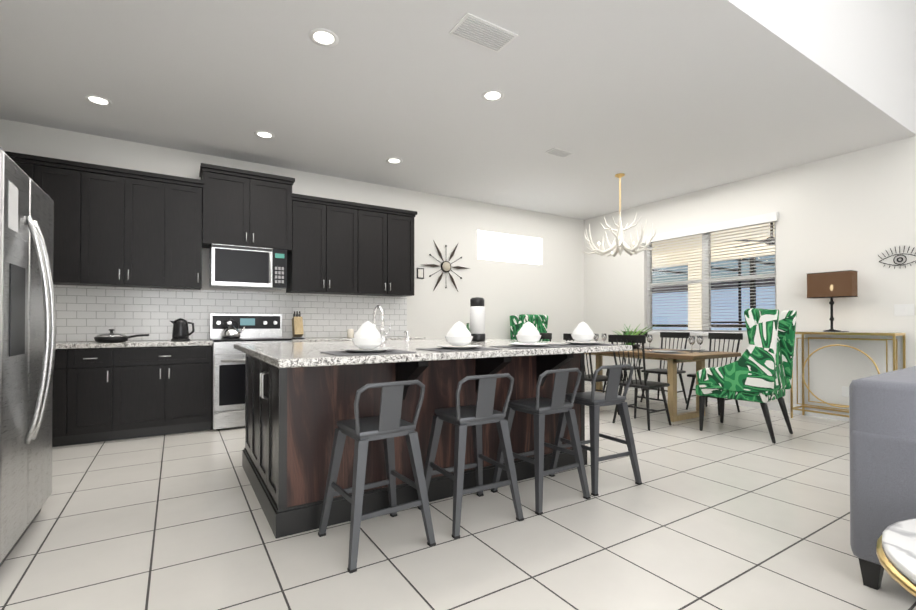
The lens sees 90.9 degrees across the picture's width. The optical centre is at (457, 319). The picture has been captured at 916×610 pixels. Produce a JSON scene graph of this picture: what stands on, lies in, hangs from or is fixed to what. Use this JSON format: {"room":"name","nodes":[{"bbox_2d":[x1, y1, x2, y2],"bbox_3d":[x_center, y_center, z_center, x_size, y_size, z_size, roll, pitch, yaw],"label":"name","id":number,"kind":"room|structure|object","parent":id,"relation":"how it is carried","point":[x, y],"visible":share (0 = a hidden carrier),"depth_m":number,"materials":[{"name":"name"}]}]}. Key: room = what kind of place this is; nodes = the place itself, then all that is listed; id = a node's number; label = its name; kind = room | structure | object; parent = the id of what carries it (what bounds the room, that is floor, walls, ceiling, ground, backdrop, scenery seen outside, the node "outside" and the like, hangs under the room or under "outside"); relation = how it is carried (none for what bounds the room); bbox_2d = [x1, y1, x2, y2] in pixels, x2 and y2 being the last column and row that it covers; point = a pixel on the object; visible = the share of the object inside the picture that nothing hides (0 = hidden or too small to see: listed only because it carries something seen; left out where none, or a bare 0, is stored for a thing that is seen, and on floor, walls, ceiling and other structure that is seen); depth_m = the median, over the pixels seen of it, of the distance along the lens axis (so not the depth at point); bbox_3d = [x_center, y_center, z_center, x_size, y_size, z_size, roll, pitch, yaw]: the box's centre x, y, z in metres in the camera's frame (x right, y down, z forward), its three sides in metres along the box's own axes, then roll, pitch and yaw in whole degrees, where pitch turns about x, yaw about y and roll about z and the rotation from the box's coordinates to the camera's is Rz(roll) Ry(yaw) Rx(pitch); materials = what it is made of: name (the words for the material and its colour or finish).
{"room":"kitchen","nodes":[
{"label":"kitchen","id":0,"kind":"room"},
{"bbox_2d":[0,119,583,341],"bbox_3d":[-1.081,-0.509,6.299,8.300,3.300,0.200,0,-1,-32],"label":"wall","id":1,"kind":"structure","parent":0,"point":[551,286],"depth_m":6.74,"materials":[{"name":"white paint"}]},
{"bbox_2d":[8,155,92,285],"bbox_3d":[-3.894,-0.891,4.227,0.722,1.091,0.337,0,-1,-32],"label":"upper cabinet","id":2,"kind":"object","parent":1,"relation":"attached to","point":[70,186],"depth_m":4.20,"materials":[{"name":"black wood"}]},
{"bbox_2d":[89,167,172,288],"bbox_3d":[-3.358,-0.888,4.561,0.781,1.091,0.337,0,-1,-32],"label":"upper cabinet","id":3,"kind":"object","parent":1,"relation":"attached to","point":[117,227],"depth_m":4.45,"materials":[{"name":"black wood"}]},
{"bbox_2d":[173,179,204,289],"bbox_3d":[-2.963,-0.886,4.808,0.391,1.091,0.337,0,-1,-32],"label":"upper cabinet","id":4,"kind":"object","parent":1,"relation":"attached to","point":[187,197],"depth_m":4.70,"materials":[{"name":"black wood"}]},
{"bbox_2d":[53,285,406,341],"bbox_3d":[-2.509,-0.058,5.279,4.198,0.558,0.010,0,-1,-32],"label":"backsplash","id":5,"kind":"structure","parent":1,"relation":"attached to","point":[86,313],"depth_m":5.02,"materials":[{"name":"tile"}]},
{"bbox_2d":[199,163,294,252],"bbox_3d":[-2.391,-1.224,5.126,0.946,0.830,0.407,0,-1,-32],"label":"upper cabinet","id":6,"kind":"object","parent":1,"relation":"attached to","point":[241,207],"visible":1,"depth_m":4.96,"materials":[{"name":"black wood"}]},
{"bbox_2d":[209,244,286,289],"bbox_3d":[-2.372,-0.586,5.110,0.760,0.435,0.446,0,-1,-32],"label":"microwave","id":7,"kind":"object","parent":6,"relation":"attached to","point":[239,267],"visible":1,"depth_m":4.96,"materials":[{"name":"silver metal"}]},
{"bbox_2d":[286,197,365,294],"bbox_3d":[-1.660,-0.880,5.621,0.854,1.091,0.337,0,-1,-32],"label":"upper cabinet","id":8,"kind":"object","parent":1,"relation":"attached to","point":[340,247],"depth_m":5.47,"materials":[{"name":"black wood"}]},
{"bbox_2d":[362,205,416,296],"bbox_3d":[-1.037,-0.877,6.010,0.854,1.091,0.337,0,-1,-32],"label":"upper cabinet","id":9,"kind":"object","parent":1,"relation":"attached to","point":[389,233],"depth_m":5.90,"materials":[{"name":"black wood"}]},
{"bbox_2d":[417,268,423,278],"bbox_3d":[-0.543,-0.673,6.505,0.110,0.150,0.020,0,-1,-32],"label":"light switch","id":10,"kind":"object","parent":1,"relation":"attached to","point":[420,273],"visible":0.96,"depth_m":6.50,"materials":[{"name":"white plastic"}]},
{"bbox_2d":[423,240,469,290],"bbox_3d":[-0.177,-0.796,6.723,0.860,0.745,0.031,0,-1,-32],"label":"clock","id":11,"kind":"object","parent":1,"relation":"attached to","point":[445,266],"visible":1,"depth_m":6.70,"materials":[{"name":"black metal"}]},
{"bbox_2d":[0,383,915,609],"bbox_3d":[1.683,1.167,1.952,8.400,0.120,10.680,0,-1,-32],"label":"floor","id":12,"kind":"structure","parent":0,"point":[736,510],"depth_m":2.29,"materials":[{"name":"tile"}]},
{"bbox_2d":[0,147,55,566],"bbox_3d":[-2.416,0.195,2.054,0.886,1.825,0.910,0,-1,-32],"label":"fridge","id":13,"kind":"object","parent":12,"relation":"on","point":[27,327],"visible":1,"depth_m":2.12,"materials":[{"name":"grey metal"}]},
{"bbox_2d":[52,348,79,446],"bbox_3d":[-3.837,0.689,4.079,0.678,0.868,0.608,0,-1,-32],"label":"base cabinet","id":14,"kind":"object","parent":12,"relation":"on","point":[66,371],"depth_m":3.97,"materials":[{"name":"black paint"}]},
{"bbox_2d":[76,347,123,443],"bbox_3d":[-3.466,0.691,4.311,0.442,0.868,0.608,0,-1,-32],"label":"base cabinet","id":15,"kind":"object","parent":12,"relation":"on","point":[103,394],"depth_m":4.10,"materials":[{"name":"black paint"}]},
{"bbox_2d":[124,345,212,438],"bbox_3d":[-3.015,0.693,4.592,0.866,0.868,0.608,0,-1,-32],"label":"base cabinet","id":16,"kind":"object","parent":12,"relation":"on","point":[168,390],"depth_m":4.37,"materials":[{"name":"black paint"}]},
{"bbox_2d":[55,336,425,348],"bbox_3d":[-2.350,0.241,4.995,4.168,0.040,0.631,0,-1,-32],"label":"countertop","id":17,"kind":"structure","parent":16,"relation":"on","point":[78,345],"depth_m":4.35,"materials":[{"name":"grey stone"}]},
{"bbox_2d":[94,329,148,342],"bbox_3d":[-3.286,0.152,4.411,0.436,0.126,0.270,0,-1,-32],"label":"pan","id":18,"kind":"object","parent":17,"relation":"on","point":[111,336],"visible":0.98,"depth_m":4.29,"materials":[{"name":"black metal"}]},
{"bbox_2d":[170,318,194,340],"bbox_3d":[-2.862,0.099,4.676,0.226,0.236,0.170,0,-1,-32],"label":"kettle","id":19,"kind":"object","parent":17,"relation":"on","point":[180,331],"visible":1,"depth_m":4.62,"materials":[{"name":"black plastic"}]},
{"bbox_2d":[292,311,303,338],"bbox_3d":[-1.922,0.058,5.413,0.100,0.330,0.215,0,-1,-32],"label":"knife block","id":20,"kind":"object","parent":17,"relation":"on","point":[297,326],"visible":0.96,"depth_m":5.39,"materials":[{"name":"brown wood"}]},
{"bbox_2d":[347,329,353,337],"bbox_3d":[-1.372,0.169,5.759,0.083,0.112,0.083,0,-1,-44],"label":"jar","id":21,"kind":"object","parent":17,"relation":"on","point":[350,333],"visible":0.75,"depth_m":5.71,"materials":[{"name":"beige ceramic"}]},
{"bbox_2d":[210,314,291,429],"bbox_3d":[-2.287,0.530,4.974,0.756,1.200,0.697,0,-1,-32],"label":"range","id":22,"kind":"object","parent":12,"relation":"on","point":[228,383],"visible":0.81,"depth_m":4.66,"materials":[{"name":"silver metal"}]},
{"bbox_2d":[222,319,244,338],"bbox_3d":[-2.499,0.095,5.021,0.236,0.218,0.190,0,-1,-32],"label":"kettle","id":23,"kind":"object","parent":22,"relation":"on","point":[231,331],"visible":1,"depth_m":4.96,"materials":[{"name":"silver metal"}]},
{"bbox_2d":[318,380,435,573],"bbox_3d":[-0.416,0.701,2.278,0.465,0.817,0.465,0,-1,-32],"label":"stool","id":24,"kind":"object","parent":12,"relation":"on","point":[388,424],"visible":1,"depth_m":2.20,"materials":[{"name":"grey metal"}]},
{"bbox_2d":[242,353,586,537],"bbox_3d":[-0.258,0.669,3.347,2.291,0.898,1.655,0,-1,-32],"label":"kitchen island","id":25,"kind":"object","parent":12,"relation":"on","point":[294,416],"visible":0.46,"depth_m":2.62,"materials":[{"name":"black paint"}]},
{"bbox_2d":[234,338,631,367],"bbox_3d":[-0.244,0.198,3.315,2.355,0.038,1.800,0,-1,-32],"label":"island countertop","id":26,"kind":"structure","parent":25,"relation":"on","point":[293,354],"depth_m":2.58,"materials":[{"name":"stone"}]},
{"bbox_2d":[321,321,415,355],"bbox_3d":[-0.477,0.088,2.381,0.420,0.166,0.300,0,-1,-32],"label":"place setting","id":27,"kind":"object","parent":26,"relation":"on","point":[367,339],"visible":1,"depth_m":2.33,"materials":[{"name":"grey"}]},
{"bbox_2d":[373,305,409,342],"bbox_3d":[-0.554,0.032,3.704,0.266,0.300,0.222,0,-1,-32],"label":"faucet","id":28,"kind":"object","parent":26,"relation":"on","point":[382,332],"visible":0.92,"depth_m":3.59,"materials":[{"name":"silver metal"}]},
{"bbox_2d":[416,321,498,351],"bbox_3d":[0.006,0.090,2.682,0.420,0.166,0.300,0,-1,-32],"label":"place setting","id":29,"kind":"object","parent":26,"relation":"on","point":[458,337],"visible":1,"depth_m":2.63,"materials":[{"name":"grey"}]},
{"bbox_2d":[470,297,484,340],"bbox_3d":[0.168,-0.007,3.916,0.140,0.380,0.140,0,-1,-32],"label":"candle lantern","id":30,"kind":"object","parent":26,"relation":"on","point":[477,318],"visible":0.96,"depth_m":3.86,"materials":[{"name":"white glass"}]},
{"bbox_2d":[489,321,567,348],"bbox_3d":[0.465,0.093,2.968,0.420,0.166,0.300,0,-1,-32],"label":"place setting","id":31,"kind":"object","parent":26,"relation":"on","point":[528,335],"visible":1,"depth_m":2.92,"materials":[{"name":"grey fabric"}]},
{"bbox_2d":[548,322,619,345],"bbox_3d":[0.897,0.095,3.238,0.420,0.166,0.300,0,-1,-32],"label":"place setting","id":32,"kind":"object","parent":26,"relation":"on","point":[582,335],"visible":1,"depth_m":3.19,"materials":[{"name":"grey fabric"}]},
{"bbox_2d":[418,373,523,538],"bbox_3d":[0.065,0.703,2.584,0.457,0.817,0.457,0,-1,-32],"label":"stool","id":33,"kind":"object","parent":12,"relation":"on","point":[476,416],"visible":0.98,"depth_m":2.49,"materials":[{"name":"grey metal"}]},
{"bbox_2d":[510,314,548,340],"bbox_3d":[1.287,0.529,7.082,0.663,1.236,0.746,0,-1,-32],"label":"chair","id":34,"kind":"object","parent":12,"relation":"on","point":[539,323],"visible":0.19,"depth_m":7.14,"materials":[{"name":"green fabric"}]},
{"bbox_2d":[491,368,590,514],"bbox_3d":[0.520,0.705,2.874,0.457,0.817,0.457,0,-1,-32],"label":"stool","id":35,"kind":"object","parent":12,"relation":"on","point":[538,408],"visible":0.92,"depth_m":2.76,"materials":[{"name":"grey metal"}]},
{"bbox_2d":[540,333,551,340],"bbox_3d":[1.260,0.655,6.007,0.515,0.972,0.457,0,-1,-32],"label":"chair","id":36,"kind":"object","parent":12,"relation":"on","point":[546,336],"visible":0.15,"depth_m":5.78,"materials":[{"name":"black paint"}]},
{"bbox_2d":[563,333,619,414],"bbox_3d":[1.612,0.650,5.443,0.522,0.972,0.464,0,-1,-32],"label":"chair","id":37,"kind":"object","parent":12,"relation":"on","point":[588,376],"visible":0.23,"depth_m":5.30,"materials":[{"name":"black paint"}]},
{"bbox_2d":[549,364,641,495],"bbox_3d":[0.950,0.708,3.149,0.465,0.817,0.465,0,-1,-32],"label":"stool","id":38,"kind":"object","parent":12,"relation":"on","point":[593,400],"visible":0.81,"depth_m":3.04,"materials":[{"name":"grey metal"}]},
{"bbox_2d":[603,331,647,396],"bbox_3d":[2.505,0.661,6.784,0.515,0.972,0.457,0,-1,-32],"label":"chair","id":39,"kind":"object","parent":12,"relation":"on","point":[628,368],"visible":0.27,"depth_m":6.76,"materials":[{"name":"black paint"}]},
{"bbox_2d":[608,335,670,429],"bbox_3d":[1.966,0.646,4.877,0.501,0.972,0.443,0,-1,-36],"label":"chair","id":40,"kind":"object","parent":12,"relation":"on","point":[636,384],"visible":0.9,"depth_m":4.79,"materials":[{"name":"black paint"}]},
{"bbox_2d":[585,349,740,421],"bbox_3d":[2.235,0.757,5.831,0.960,0.760,2.230,0,-1,-32],"label":"dining table","id":41,"kind":"object","parent":12,"relation":"on","point":[672,360],"visible":0.48,"depth_m":5.04,"materials":[{"name":"brown wood"}]},
{"bbox_2d":[601,334,606,340],"bbox_3d":[2.040,0.285,6.297,0.072,0.190,0.070,0,-1,-32],"label":"glass","id":42,"kind":"object","parent":41,"relation":"on","point":[604,336],"depth_m":6.27,"materials":[{"name":"white"}]},
{"bbox_2d":[620,343,639,348],"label":"bowl","id":43,"kind":"object","parent":41,"relation":"on","point":[634,345],"depth_m":5.78,"materials":[{"name":"black ceramic"}]},
{"bbox_2d":[613,324,655,334],"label":"plant","id":44,"kind":"object","parent":43,"relation":"in","point":[636,333],"depth_m":5.82,"materials":[{"name":"green plant"}]},
{"bbox_2d":[647,335,652,349],"bbox_3d":[2.419,0.280,5.690,0.072,0.190,0.070,0,-1,-32],"label":"glass","id":45,"kind":"object","parent":41,"relation":"on","point":[649,337],"depth_m":5.67,"materials":[{"name":"white"}]},
{"bbox_2d":[639,346,663,348],"bbox_3d":[2.472,0.368,5.982,0.300,0.019,0.420,0,-1,-32],"label":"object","id":46,"kind":"object","parent":41,"relation":"on","point":[640,346],"depth_m":5.91,"materials":[{"name":"grey"}]},
{"bbox_2d":[646,350,691,353],"bbox_3d":[2.349,0.361,5.121,0.300,0.019,0.420,0,-1,-32],"label":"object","id":47,"kind":"object","parent":41,"relation":"on","point":[674,351],"depth_m":5.12,"materials":[{"name":"grey ceramic"}]},
{"bbox_2d":[688,336,697,352],"bbox_3d":[2.625,0.275,5.058,0.072,0.190,0.070,0,-1,-32],"label":"glass","id":48,"kind":"object","parent":41,"relation":"on","point":[691,339],"depth_m":5.04,"materials":[{"name":"white"}]},
{"bbox_2d":[681,349,717,351],"bbox_3d":[2.824,0.363,5.418,0.300,0.019,0.420,0,-1,-32],"label":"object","id":49,"kind":"object","parent":41,"relation":"on","point":[693,350],"depth_m":5.31,"materials":[{"name":"grey ceramic"}]},
{"bbox_2d":[698,336,702,352],"bbox_3d":[2.760,0.276,5.143,0.072,0.190,0.070,0,-1,-32],"label":"glass","id":50,"kind":"object","parent":41,"relation":"on","point":[700,338],"depth_m":5.12,"materials":[{"name":"white"}]},
{"bbox_2d":[640,332,689,403],"bbox_3d":[2.857,0.656,6.220,0.515,0.972,0.457,0,-1,-32],"label":"chair","id":51,"kind":"object","parent":12,"relation":"on","point":[670,335],"visible":0.65,"depth_m":6.24,"materials":[{"name":"black paint"}]},
{"bbox_2d":[686,333,742,414],"bbox_3d":[3.209,0.652,5.656,0.522,0.972,0.464,0,-1,-32],"label":"chair","id":52,"kind":"object","parent":12,"relation":"on","point":[731,336],"visible":0.52,"depth_m":5.70,"materials":[{"name":"black paint"}]},
{"bbox_2d":[696,308,796,443],"bbox_3d":[2.870,0.509,4.521,0.640,1.236,0.729,0,-1,-40],"label":"chair","id":53,"kind":"object","parent":12,"relation":"on","point":[760,370],"visible":1,"depth_m":4.27,"materials":[{"name":"green fabric"}]},
{"bbox_2d":[790,331,905,417],"bbox_3d":[4.219,0.630,4.919,0.320,1.000,0.900,0,-1,-32],"label":"console table","id":54,"kind":"object","parent":12,"relation":"on","point":[895,358],"visible":0.67,"depth_m":4.94,"materials":[{"name":"gold metal"}]},
{"bbox_2d":[807,270,857,331],"bbox_3d":[4.188,-0.200,5.036,0.239,0.660,0.404,0,-1,-32],"label":"light","id":55,"kind":"object","parent":54,"relation":"on","point":[835,284],"visible":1,"depth_m":4.96,"materials":[{"name":"brown fabric"}]},
{"bbox_2d":[849,366,915,589],"bbox_3d":[2.884,0.634,2.121,2.349,0.949,1.181,0,-1,-32],"label":"sofa","id":56,"kind":"object","parent":12,"relation":"on","point":[882,424],"visible":0.96,"depth_m":1.82,"materials":[{"name":"grey fabric"}]},
{"bbox_2d":[876,518,915,596],"bbox_3d":[1.589,0.873,1.047,0.904,0.456,0.904,0,-1,-32],"label":"side table","id":57,"kind":"object","parent":12,"relation":"on","point":[896,549],"visible":1,"depth_m":1.27,"materials":[{"name":"stone"}]},
{"bbox_2d":[0,0,915,219],"bbox_3d":[0.097,-3.275,4.339,8.000,2.800,4.410,0,-1,-32],"label":"ceiling","id":58,"kind":"structure","parent":0,"point":[655,100],"depth_m":3.72,"materials":[{"name":"white paint"}]},
{"bbox_2d":[84,95,111,105],"bbox_3d":[-3.072,-1.875,3.853,0.190,0.006,0.190,0,-1,-32],"label":"recessed light","id":59,"kind":"object","parent":58,"relation":"in","point":[98,100],"visible":1,"depth_m":3.85,"materials":[{"name":"white"}]},
{"bbox_2d":[254,131,274,138],"bbox_3d":[-1.953,-1.869,4.552,0.190,0.006,0.190,0,-1,-32],"label":"recessed light","id":60,"kind":"object","parent":58,"relation":"in","point":[265,134],"visible":1,"depth_m":4.54,"materials":[{"name":"white"}]},
{"bbox_2d":[309,28,338,46],"bbox_3d":[-0.894,-1.881,3.008,0.190,0.006,0.190,0,-1,-32],"label":"recessed light","id":61,"kind":"object","parent":58,"relation":"in","point":[323,37],"visible":1,"depth_m":3.00,"materials":[{"name":"white"}]},
{"bbox_2d":[386,158,401,163],"bbox_3d":[-0.746,-1.864,5.281,0.190,0.006,0.190,0,-1,-32],"label":"recessed light","id":62,"kind":"object","parent":58,"relation":"in","point":[394,160],"visible":1,"depth_m":5.27,"materials":[{"name":"white"}]},
{"bbox_2d":[449,13,517,52],"bbox_3d":[0.170,-1.879,2.965,0.400,0.012,0.220,0,-1,-32],"label":"ceiling vent","id":63,"kind":"object","parent":58,"relation":"in","point":[480,32],"visible":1,"depth_m":2.95,"materials":[{"name":"white metal"}]},
{"bbox_2d":[481,90,503,101],"bbox_3d":[0.291,-1.876,3.771,0.190,0.006,0.190,0,-1,-32],"label":"recessed light","id":64,"kind":"object","parent":58,"relation":"in","point":[492,95],"visible":1,"depth_m":3.77,"materials":[{"name":"white"}]},
{"bbox_2d":[545,147,574,157],"bbox_3d":[1.133,-1.863,5.028,0.300,0.012,0.160,0,-1,-32],"label":"ceiling vent","id":65,"kind":"object","parent":58,"relation":"in","point":[555,151],"visible":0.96,"depth_m":5.01,"materials":[{"name":"white metal"}]},
{"bbox_2d":[582,173,655,256],"bbox_3d":[2.080,-1.343,5.817,0.904,1.039,0.913,0,-1,-32],"label":"chandelier","id":66,"kind":"object","parent":58,"relation":"hanging from","point":[619,245],"visible":1,"depth_m":5.74,"materials":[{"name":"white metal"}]},
{"bbox_2d":[584,136,915,410],"bbox_3d":[5.155,-1.677,3.966,0.200,5.600,10.380,0,-1,-32],"label":"wall","id":67,"kind":"structure","parent":0,"point":[855,210],"depth_m":5.29,"materials":[{"name":"white paint"}]},
{"bbox_2d":[647,222,776,336],"bbox_3d":[3.559,-0.553,6.485,0.230,1.550,1.940,0,-1,-32],"label":"window","id":68,"kind":"structure","parent":67,"relation":"in","point":[706,293],"depth_m":6.49,"materials":[{"name":"white plastic"}]},
{"bbox_2d":[642,212,778,333],"bbox_3d":[3.494,-0.576,6.444,0.125,1.525,1.940,0,-1,-32],"label":"window blind","id":69,"kind":"object","parent":68,"relation":"attached to","point":[772,217],"visible":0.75,"depth_m":6.31,"materials":[{"name":"white plastic"}]},
{"bbox_2d":[651,222,774,329],"bbox_3d":[3.578,-0.568,6.497,0.005,1.420,1.780,0,-1,-32],"label":"window panel","id":70,"kind":"object","parent":68,"relation":"attached to","point":[733,308],"visible":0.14,"depth_m":6.37,"materials":[{"name":"clear glass"}]},
{"bbox_2d":[585,381,848,421],"bbox_3d":[4.984,1.068,4.014,0.015,0.110,10.079,0,-1,-32],"label":"baseboard","id":71,"kind":"structure","parent":67,"relation":"attached to","point":[774,406],"depth_m":5.66,"materials":[{"name":"white"}]},
{"bbox_2d":[842,386,848,396],"bbox_3d":[4.344,0.803,5.049,0.007,0.115,0.070,0,-1,-32],"label":"electrical outlet","id":72,"kind":"object","parent":67,"relation":"attached to","point":[845,391],"visible":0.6,"depth_m":5.05,"materials":[{"name":"white plastic"}]},
{"bbox_2d":[878,246,915,268],"bbox_3d":[4.579,-0.649,4.670,0.010,0.234,0.350,0,-1,-32],"label":"art","id":73,"kind":"object","parent":67,"relation":"attached to","point":[898,258],"visible":1,"depth_m":4.67,"materials":[{"name":"black metal"}]},
{"bbox_2d":[894,304,913,315],"bbox_3d":[4.596,-0.102,4.648,0.011,0.120,0.150,0,-1,-32],"label":"switch plate","id":74,"kind":"object","parent":67,"relation":"attached to","point":[903,309],"visible":1,"depth_m":4.64,"materials":[{"name":"white plastic"}]},
{"bbox_3d":[0.824,-1.180,7.500,1.360,0.460,0.050,0,-1,-32],"label":"window","id":75,"kind":"structure","parent":0,"visible":0},
{"bbox_2d":[477,230,540,264],"bbox_3d":[0.859,-1.180,7.445,1.340,0.459,0.024,0,-1,-32],"label":"window blind","id":76,"kind":"object","parent":75,"relation":"attached to","point":[494,246],"visible":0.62,"depth_m":7.42,"materials":[{"name":"white"}]}
]}

